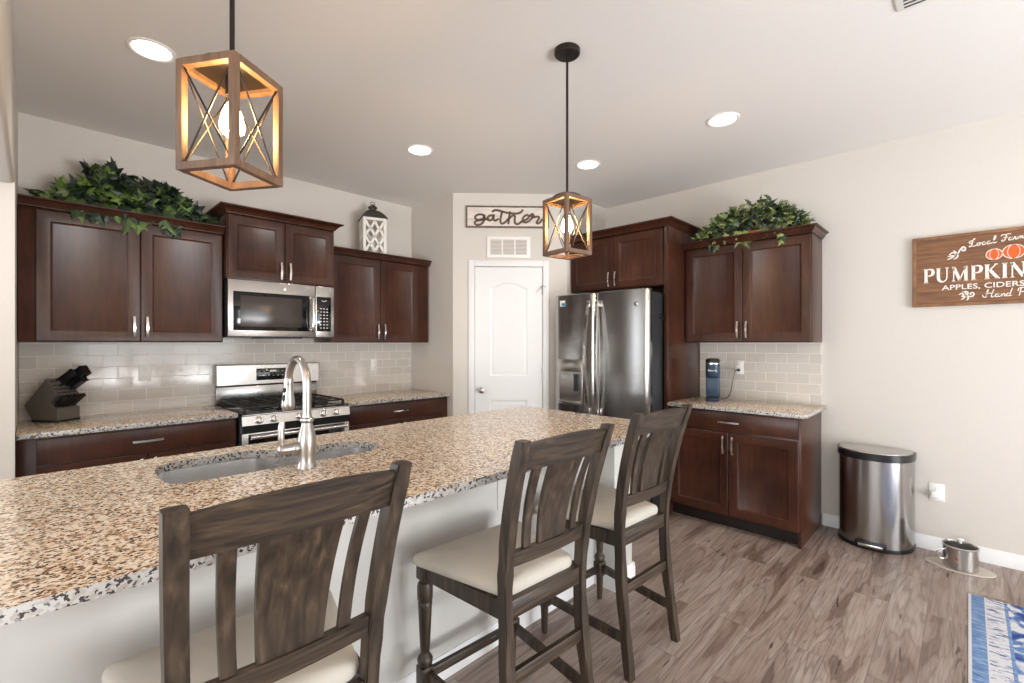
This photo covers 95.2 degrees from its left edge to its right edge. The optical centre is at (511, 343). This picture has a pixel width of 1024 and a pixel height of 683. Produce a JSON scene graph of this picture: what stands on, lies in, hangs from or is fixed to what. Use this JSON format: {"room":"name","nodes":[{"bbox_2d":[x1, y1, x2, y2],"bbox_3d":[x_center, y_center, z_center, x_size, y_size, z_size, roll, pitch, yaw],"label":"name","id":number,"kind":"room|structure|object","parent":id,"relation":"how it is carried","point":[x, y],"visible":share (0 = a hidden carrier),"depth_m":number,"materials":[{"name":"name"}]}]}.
{"room":"kitchen","nodes":[
{"label":"kitchen","id":0,"kind":"room"},
{"bbox_2d":[0,0,17,479],"bbox_3d":[-0.294,-0.015,0.111,7.775,2.807,0.128,0,0,44],"label":"wall","id":1,"kind":"structure","parent":0,"point":[8,91],"depth_m":2.34,"materials":[{"name":"paint"}]},
{"bbox_2d":[18,112,410,420],"bbox_3d":[-2.807,-0.015,3.188,0.120,2.807,8.046,0,0,44],"label":"wall","id":2,"kind":"structure","parent":0,"point":[47,149],"depth_m":3.43,"materials":[{"name":"paint"}]},
{"bbox_2d":[17,193,225,341],"bbox_3d":[-2.534,-0.420,3.100,0.387,0.827,1.018,0,0,44],"label":"upper cabinet","id":3,"kind":"object","parent":2,"relation":"attached to","point":[78,282],"visible":0.99,"depth_m":2.94,"materials":[{"name":"brown wood"}]},
{"bbox_2d":[21,156,219,238],"bbox_3d":[-2.506,-0.936,3.078,0.321,0.521,1.002,0,0,44],"label":"ivy plant","id":4,"kind":"object","parent":3,"relation":"on","point":[105,184],"visible":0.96,"depth_m":3.00,"materials":[{"name":"plant"}]},
{"bbox_2d":[19,338,411,420],"bbox_3d":[-2.038,0.214,3.882,0.008,0.520,2.829,0,0,44],"label":"tile backsplash","id":5,"kind":"structure","parent":2,"relation":"attached to","point":[182,373],"depth_m":3.46,"materials":[{"name":"white tile"}]},
{"bbox_2d":[138,365,150,380],"bbox_3d":[-2.592,0.210,3.303,0.010,0.116,0.072,0,0,44],"label":"wall outlet","id":6,"kind":"object","parent":5,"relation":"attached to","point":[144,371],"visible":1,"depth_m":3.30,"materials":[{"name":"white plastic"}]},
{"bbox_2d":[371,359,376,370],"bbox_3d":[-1.350,0.210,4.577,0.010,0.116,0.072,0,0,44],"label":"wall outlet","id":7,"kind":"object","parent":5,"relation":"attached to","point":[373,361],"visible":1,"depth_m":4.57,"materials":[{"name":"white plastic"}]},
{"bbox_2d":[204,201,343,286],"bbox_3d":[-1.872,-0.724,3.718,0.472,0.517,0.894,0,0,44],"label":"upper cabinet","id":8,"kind":"object","parent":2,"relation":"attached to","point":[259,244],"visible":0.93,"depth_m":3.54,"materials":[{"name":"brown wood"}]},
{"bbox_2d":[223,278,333,338],"bbox_3d":[-1.874,-0.249,3.723,0.452,0.426,0.778,0,0,44],"label":"microwave","id":9,"kind":"object","parent":8,"relation":"attached to","point":[252,309],"visible":1,"depth_m":3.55,"materials":[{"name":"grey metal"}]},
{"bbox_2d":[314,246,431,342],"bbox_3d":[-1.278,-0.409,4.388,0.387,0.805,0.998,0,0,44],"label":"upper cabinet","id":10,"kind":"object","parent":2,"relation":"attached to","point":[379,297],"visible":0.88,"depth_m":4.24,"materials":[{"name":"brown wood"}]},
{"bbox_2d":[358,202,387,253],"bbox_3d":[-1.310,-1.071,4.400,0.233,0.519,0.233,0,0,-28],"label":"lantern","id":11,"kind":"object","parent":10,"relation":"on","point":[371,217],"visible":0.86,"depth_m":4.34,"materials":[{"name":"white wood"}]},
{"bbox_2d":[369,242,375,251],"bbox_3d":[-1.310,-0.890,4.400,0.065,0.108,0.065,0,0,-28],"label":"candle","id":12,"kind":"object","parent":11,"relation":"on","point":[374,244],"depth_m":4.37,"materials":[{"name":"white wax"}]},
{"bbox_2d":[411,193,452,416],"bbox_3d":[-0.770,-0.015,4.694,0.693,2.807,0.100,0,0,44],"label":"wall","id":13,"kind":"structure","parent":0,"point":[431,221],"depth_m":4.59,"materials":[{"name":"paint"}]},
{"bbox_2d":[453,193,566,415],"bbox_3d":[-0.018,-0.015,4.487,1.082,2.807,0.100,0,0,-2],"label":"wall","id":14,"kind":"structure","parent":0,"point":[468,243],"depth_m":4.43,"materials":[{"name":"paint"}]},
{"bbox_2d":[466,205,548,227],"bbox_3d":[-0.043,-1.195,4.425,0.783,0.206,0.020,0,0,-2],"label":"gather sign","id":15,"kind":"object","parent":14,"relation":"attached to","point":[477,216],"visible":0.98,"depth_m":4.42,"materials":[{"name":"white wood"}]},
{"bbox_2d":[468,260,548,413],"bbox_3d":[-0.032,0.301,4.478,0.762,2.173,0.116,0,0,-2],"label":"trim","id":16,"kind":"structure","parent":14,"relation":"attached to","point":[472,264],"depth_m":4.42,"materials":[{"name":"white paint"}]},
{"bbox_2d":[487,236,530,257],"bbox_3d":[-0.030,-0.911,4.428,0.413,0.200,0.016,0,0,-2],"label":"air vent","id":17,"kind":"object","parent":14,"relation":"in","point":[497,246],"visible":1,"depth_m":4.42,"materials":[{"name":"white plastic"}]},
{"bbox_2d":[475,267,545,412],"bbox_3d":[-0.014,0.329,4.422,0.671,2.102,0.106,0,0,-2],"label":"door","id":18,"kind":"structure","parent":14,"relation":"in","point":[508,300],"depth_m":4.44,"materials":[{"name":"white paint"}]},
{"bbox_2d":[11,0,1023,208],"bbox_3d":[0.012,-1.449,0.439,7.995,0.060,8.046,0,0,44],"label":"ceiling","id":19,"kind":"structure","parent":0,"point":[481,84],"depth_m":2.50,"materials":[{"name":"paint"}]},
{"bbox_2d":[126,37,176,62],"bbox_3d":[-1.743,-1.415,2.264,0.196,0.007,0.196,0,0,44],"label":"recessed light","id":20,"kind":"object","parent":19,"relation":"in","point":[149,49],"visible":0.99,"depth_m":2.25,"materials":[{"name":"white plastic"}]},
{"bbox_2d":[175,0,282,190],"bbox_3d":[-0.722,-0.921,1.207,0.169,0.995,0.169,0,0,12],"label":"pendant light","id":21,"kind":"object","parent":19,"relation":"hanging from","point":[228,73],"visible":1,"depth_m":1.17,"materials":[{"name":"brown wood"}]},
{"bbox_2d":[225,73,227,97],"bbox_3d":[-0.722,-0.662,1.207,0.034,0.052,0.034,0,0,12],"label":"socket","id":22,"kind":"object","parent":21,"relation":"attached to","point":[226,77],"depth_m":1.19,"materials":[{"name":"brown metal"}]},
{"bbox_2d":[406,144,432,155],"bbox_3d":[-0.676,-1.415,3.435,0.196,0.007,0.196,0,0,44],"label":"recessed light","id":23,"kind":"object","parent":19,"relation":"in","point":[417,149],"visible":1,"depth_m":3.43,"materials":[{"name":"white plastic"}]},
{"bbox_2d":[543,42,591,259],"bbox_3d":[0.267,-0.921,2.265,0.169,0.995,0.169,0,0,-37],"label":"pendant light","id":24,"kind":"object","parent":19,"relation":"hanging from","point":[564,52],"visible":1,"depth_m":2.25,"materials":[{"name":"brown wood"}]},
{"bbox_2d":[576,160,599,169],"bbox_3d":[0.603,-1.415,3.714,0.196,0.007,0.196,0,0,44],"label":"recessed light","id":25,"kind":"object","parent":19,"relation":"in","point":[585,164],"visible":1,"depth_m":3.70,"materials":[{"name":"white plastic"}]},
{"bbox_2d":[706,112,739,126],"bbox_3d":[1.338,-1.415,2.966,0.196,0.007,0.196,0,0,44],"label":"recessed light","id":26,"kind":"object","parent":19,"relation":"in","point":[726,118],"visible":1,"depth_m":2.96,"materials":[{"name":"white plastic"}]},
{"bbox_2d":[895,0,927,11],"bbox_3d":[1.611,-1.414,1.819,0.200,0.009,0.300,0,0,44],"label":"ceiling vent","id":27,"kind":"object","parent":19,"relation":"in","point":[901,5],"visible":1,"depth_m":1.94,"materials":[{"name":"white plastic"}]},
{"bbox_2d":[567,204,605,294],"bbox_3d":[0.721,-0.015,4.732,0.100,2.807,0.668,0,0,44],"label":"wall","id":28,"kind":"structure","parent":0,"point":[598,213],"depth_m":4.65,"materials":[{"name":"paint"}]},
{"bbox_2d":[444,511,1023,682],"bbox_3d":[0.012,1.418,0.439,7.995,0.060,8.046,0,0,44],"label":"floor","id":29,"kind":"structure","parent":0,"point":[752,607],"depth_m":2.38,"materials":[{"name":"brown wood"}]},
{"bbox_2d":[16,418,235,477],"bbox_3d":[-2.433,0.946,3.008,0.660,0.884,1.030,0,0,44],"label":"base cabinet","id":30,"kind":"object","parent":29,"relation":"on","point":[36,456],"visible":0.35,"depth_m":2.73,"materials":[{"name":"brown wood"}]},
{"bbox_2d":[16,405,237,439],"bbox_3d":[-2.438,0.489,3.014,0.645,0.030,1.032,0,0,44],"label":"countertop","id":31,"kind":"structure","parent":30,"relation":"on","point":[26,429],"depth_m":2.87,"materials":[{"name":"stone"}]},
{"bbox_2d":[24,378,79,422],"bbox_3d":[-2.816,0.344,2.867,0.223,0.261,0.138,0,0,6],"label":"knife block","id":32,"kind":"object","parent":31,"relation":"on","point":[40,407],"visible":0.84,"depth_m":2.80,"materials":[{"name":"brown wood"}]},
{"bbox_2d":[53,395,69,407],"bbox_3d":[-2.708,0.353,2.808,0.105,0.088,0.021,0,0,6],"label":"steak knife","id":33,"kind":"object","parent":32,"relation":"in","point":[62,400],"visible":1,"depth_m":2.80,"materials":[{"name":"black plastic"}]},
{"bbox_2d":[60,394,74,406],"bbox_3d":[-2.706,0.353,2.832,0.105,0.088,0.021,0,0,6],"label":"steak knife","id":34,"kind":"object","parent":32,"relation":"in","point":[70,395],"visible":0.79,"depth_m":2.83,"materials":[{"name":"black plastic"}]},
{"bbox_2d":[56,369,79,385],"bbox_3d":[-2.724,0.217,2.860,0.153,0.126,0.043,0,0,6],"label":"kitchen knife","id":35,"kind":"object","parent":32,"relation":"in","point":[70,375],"visible":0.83,"depth_m":2.85,"materials":[{"name":"black plastic"}]},
{"bbox_2d":[65,394,77,405],"bbox_3d":[-2.701,0.351,2.855,0.105,0.088,0.021,0,0,6],"label":"steak knife","id":36,"kind":"object","parent":32,"relation":"in","point":[75,395],"visible":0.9,"depth_m":2.85,"materials":[{"name":"black plastic"}]},
{"bbox_2d":[68,393,81,405],"bbox_3d":[-2.701,0.353,2.879,0.105,0.088,0.021,0,0,6],"label":"steak knife","id":37,"kind":"object","parent":32,"relation":"in","point":[79,395],"visible":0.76,"depth_m":2.87,"materials":[{"name":"black plastic"}]},
{"bbox_2d":[66,375,88,389],"bbox_3d":[-2.700,0.251,2.896,0.139,0.114,0.043,0,0,6],"label":"kitchen knife","id":38,"kind":"object","parent":32,"relation":"in","point":[78,382],"visible":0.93,"depth_m":2.88,"materials":[{"name":"black plastic"}]},
{"bbox_2d":[72,393,85,404],"bbox_3d":[-2.697,0.352,2.903,0.103,0.086,0.021,0,0,6],"label":"steak knife","id":39,"kind":"object","parent":32,"relation":"in","point":[82,394],"visible":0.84,"depth_m":2.90,"materials":[{"name":"black plastic"}]},
{"bbox_2d":[75,365,90,379],"bbox_3d":[-2.708,0.209,2.902,0.172,0.142,0.047,0,0,6],"label":"kitchen knife","id":40,"kind":"object","parent":32,"relation":"in","point":[82,370],"visible":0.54,"depth_m":2.89,"materials":[{"name":"black plastic"}]},
{"bbox_2d":[101,460,411,682],"bbox_3d":[-0.585,0.830,1.101,0.543,1.116,0.578,0,0,-45],"label":"bar stool","id":41,"kind":"object","parent":29,"relation":"on","point":[296,631],"visible":1,"depth_m":0.95,"materials":[{"name":"brown wood"}]},
{"bbox_2d":[101,590,358,682],"bbox_3d":[-0.637,0.774,1.153,0.543,0.050,0.430,0,0,-45],"label":"seat cushion","id":42,"kind":"object","parent":41,"relation":"on","point":[341,666],"depth_m":1.11,"materials":[{"name":"beige fabric"}]},
{"bbox_2d":[215,362,349,446],"bbox_3d":[-1.762,0.767,3.630,0.738,1.202,0.776,0,0,44],"label":"gas range","id":43,"kind":"object","parent":29,"relation":"on","point":[254,392],"visible":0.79,"depth_m":3.59,"materials":[{"name":"grey metal"}]},
{"bbox_2d":[236,416,241,446],"bbox_3d":[-1.802,0.930,3.659,0.640,0.875,0.762,0,0,44],"label":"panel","id":44,"kind":"object","parent":43,"relation":"in","point":[238,420],"depth_m":3.19,"materials":[{"name":"grey metal"}]},
{"bbox_2d":[217,400,348,416],"bbox_3d":[-1.771,0.484,3.630,0.625,0.021,0.762,0,0,44],"label":"cooktop","id":45,"kind":"object","parent":43,"relation":"in","point":[317,407],"depth_m":3.41,"materials":[{"name":"black metal"}]},
{"bbox_2d":[0,444,634,682],"bbox_3d":[-0.558,0.946,2.070,0.970,0.884,2.784,0,0,44],"label":"kitchen island","id":46,"kind":"object","parent":29,"relation":"on","point":[76,643],"visible":0.24,"depth_m":1.69,"materials":[{"name":"white paint"}]},
{"bbox_2d":[0,406,649,626],"bbox_3d":[-0.527,0.489,2.064,1.173,0.030,2.980,0,0,44],"label":"island countertop","id":47,"kind":"structure","parent":46,"relation":"on","point":[68,538],"depth_m":1.51,"materials":[{"name":"stone"}]},
{"bbox_2d":[157,448,371,483],"bbox_3d":[-0.990,0.609,1.963,0.478,0.210,0.888,0,0,44],"label":"sink","id":48,"kind":"object","parent":47,"relation":"in","point":[246,465],"visible":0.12,"depth_m":2.01,"materials":[{"name":"silver metal"}]},
{"bbox_2d":[277,355,316,468],"bbox_3d":[-0.879,0.261,1.836,0.264,0.425,0.141,0,0,44],"label":"kitchen faucet","id":49,"kind":"object","parent":47,"relation":"on","point":[305,447],"visible":1,"depth_m":1.78,"materials":[{"name":"silver metal"}]},
{"bbox_2d":[348,397,446,430],"bbox_3d":[-1.172,0.946,4.301,0.660,0.884,1.018,0,0,44],"label":"base cabinet","id":50,"kind":"object","parent":29,"relation":"on","point":[381,414],"visible":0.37,"depth_m":4.04,"materials":[{"name":"brown wood"}]},
{"bbox_2d":[317,389,449,405],"bbox_3d":[-1.177,0.489,4.307,0.645,0.030,1.019,0,0,44],"label":"countertop","id":51,"kind":"structure","parent":50,"relation":"on","point":[366,398],"depth_m":4.24,"materials":[{"name":"stone"}]},
{"bbox_2d":[413,423,614,682],"bbox_3d":[0.011,0.836,1.684,0.527,1.105,0.566,0,0,-43],"label":"bar stool","id":52,"kind":"object","parent":29,"relation":"on","point":[508,569],"visible":1,"depth_m":1.57,"materials":[{"name":"brown wood"}]},
{"bbox_2d":[413,521,571,595],"bbox_3d":[-0.038,0.780,1.737,0.527,0.050,0.422,0,0,-43],"label":"seat cushion","id":53,"kind":"object","parent":52,"relation":"on","point":[470,562],"depth_m":1.63,"materials":[{"name":"beige fabric"}]},
{"bbox_2d":[556,288,663,509],"bbox_3d":[0.984,0.475,4.247,0.947,1.825,0.877,0,0,44],"label":"refrigerator","id":54,"kind":"object","parent":29,"relation":"on","point":[610,344],"visible":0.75,"depth_m":3.90,"materials":[{"name":"grey metal"}]},
{"bbox_2d":[536,404,692,682],"bbox_3d":[0.487,0.836,2.211,0.527,1.105,0.566,0,0,-43],"label":"bar stool","id":55,"kind":"object","parent":29,"relation":"on","point":[629,517],"visible":0.79,"depth_m":2.06,"materials":[{"name":"brown wood"}]},
{"bbox_2d":[536,483,657,529],"bbox_3d":[0.439,0.780,2.264,0.527,0.050,0.422,0,0,-43],"label":"seat cushion","id":56,"kind":"object","parent":55,"relation":"on","point":[603,518],"depth_m":2.13,"materials":[{"name":"beige fabric"}]},
{"bbox_2d":[570,216,701,513],"bbox_3d":[1.130,0.188,4.320,1.046,2.400,0.682,0,0,44],"label":"tall cabinet","id":57,"kind":"object","parent":29,"relation":"on","point":[650,253],"visible":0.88,"depth_m":3.98,"materials":[{"name":"brown wood"}]},
{"bbox_2d":[670,406,820,548],"bbox_3d":[1.808,0.946,3.674,0.930,0.884,0.660,0,0,44],"label":"base cabinet","id":58,"kind":"object","parent":29,"relation":"on","point":[754,473],"visible":0.95,"depth_m":3.39,"materials":[{"name":"brown wood"}]},
{"bbox_2d":[668,396,826,418],"bbox_3d":[1.825,0.489,3.667,0.967,0.030,0.645,0,0,44],"label":"countertop","id":59,"kind":"structure","parent":58,"relation":"on","point":[770,408],"depth_m":3.51,"materials":[{"name":"stone"}]},
{"bbox_2d":[705,358,719,401],"bbox_3d":[1.667,0.299,3.884,0.113,0.349,0.195,0,0,24],"label":"coffee maker","id":60,"kind":"object","parent":59,"relation":"on","point":[712,365],"visible":1,"depth_m":3.81,"materials":[{"name":"blue plastic"}]},
{"bbox_2d":[722,369,739,398],"bbox_3d":[1.843,0.344,3.953,0.211,0.258,0.034,0,0,-19],"label":"power cord","id":61,"kind":"object","parent":60,"relation":"attached to","point":[737,369],"visible":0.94,"depth_m":3.96,"materials":[{"name":"black plastic"}]},
{"bbox_2d":[837,442,916,554],"bbox_3d":[2.490,1.059,3.224,0.436,0.658,0.313,0,0,44],"label":"trash can","id":62,"kind":"object","parent":29,"relation":"on","point":[877,483],"visible":1,"depth_m":3.12,"materials":[{"name":"silver metal"}]},
{"bbox_2d":[925,557,996,577],"bbox_3d":[2.772,1.385,2.897,0.320,0.004,0.200,0,0,44],"label":"mat","id":63,"kind":"object","parent":29,"relation":"on","point":[936,561],"visible":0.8,"depth_m":2.85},
{"bbox_2d":[936,538,979,572],"bbox_3d":[2.768,1.294,2.889,0.172,0.178,0.175,0,0,-30],"label":"steel pot","id":64,"kind":"object","parent":63,"relation":"on","point":[959,555],"visible":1,"depth_m":2.85,"materials":[{"name":"grey metal"}]},
{"bbox_2d":[968,593,1023,682],"bbox_3d":[2.502,1.383,1.134,2.000,0.008,2.100,0,0,44],"label":"area rug","id":65,"kind":"object","parent":29,"relation":"on","point":[995,628],"visible":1,"depth_m":2.16,"materials":[{"name":"blue fabric"}]},
{"bbox_2d":[606,111,1023,555],"bbox_3d":[2.779,-0.015,3.276,7.995,2.807,0.120,0,0,44],"label":"wall","id":66,"kind":"structure","parent":0,"point":[944,385],"depth_m":3.20,"materials":[{"name":"paint"}]},
{"bbox_2d":[682,223,828,341],"bbox_3d":[1.921,-0.426,3.755,0.978,0.839,0.385,0,0,44],"label":"upper cabinet","id":67,"kind":"object","parent":66,"relation":"attached to","point":[767,291],"visible":1,"depth_m":3.59,"materials":[{"name":"brown wood"}]},
{"bbox_2d":[691,194,815,253],"bbox_3d":[1.891,-0.944,3.730,0.945,0.451,0.276,0,0,44],"label":"ivy plant","id":68,"kind":"object","parent":67,"relation":"on","point":[737,222],"visible":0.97,"depth_m":3.67,"materials":[{"name":"plant"}]},
{"bbox_2d":[700,342,820,404],"bbox_3d":[2.036,0.234,3.908,0.932,0.481,0.008,0,0,44],"label":"tile backsplash","id":69,"kind":"structure","parent":66,"relation":"attached to","point":[789,372],"depth_m":3.84,"materials":[{"name":"beige tile"}]},
{"bbox_2d":[735,360,743,373],"bbox_3d":[1.939,0.205,3.993,0.072,0.116,0.010,0,0,44],"label":"wall outlet","id":70,"kind":"object","parent":69,"relation":"attached to","point":[739,364],"visible":0.98,"depth_m":3.99,"materials":[{"name":"white plastic"}]},
{"bbox_2d":[823,513,1023,570],"bbox_3d":[3.949,1.343,2.041,4.395,0.090,0.014,0,0,44],"label":"baseboard","id":71,"kind":"structure","parent":66,"relation":"attached to","point":[996,557],"depth_m":2.97,"materials":[{"name":"white paint"}]},
{"bbox_2d":[929,482,944,501],"bbox_3d":[2.839,0.996,3.126,0.078,0.116,0.010,0,0,44],"label":"wall outlet","id":72,"kind":"object","parent":66,"relation":"attached to","point":[932,486],"visible":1,"depth_m":3.12,"materials":[{"name":"white plastic"}]},
{"bbox_2d":[931,490,939,498],"bbox_3d":[2.823,1.008,3.119,0.046,0.044,0.025,0,0,44],"label":"plug adapter","id":73,"kind":"object","parent":72,"relation":"attached to","point":[935,494],"visible":1,"depth_m":3.11,"materials":[{"name":"white plastic"}]},
{"bbox_2d":[912,226,1023,307],"bbox_3d":[3.096,-0.478,2.864,0.980,0.467,0.026,0,0,44],"label":"sign","id":74,"kind":"object","parent":66,"relation":"attached to","point":[986,267],"visible":1,"depth_m":3.01,"materials":[{"name":"brown wood"}]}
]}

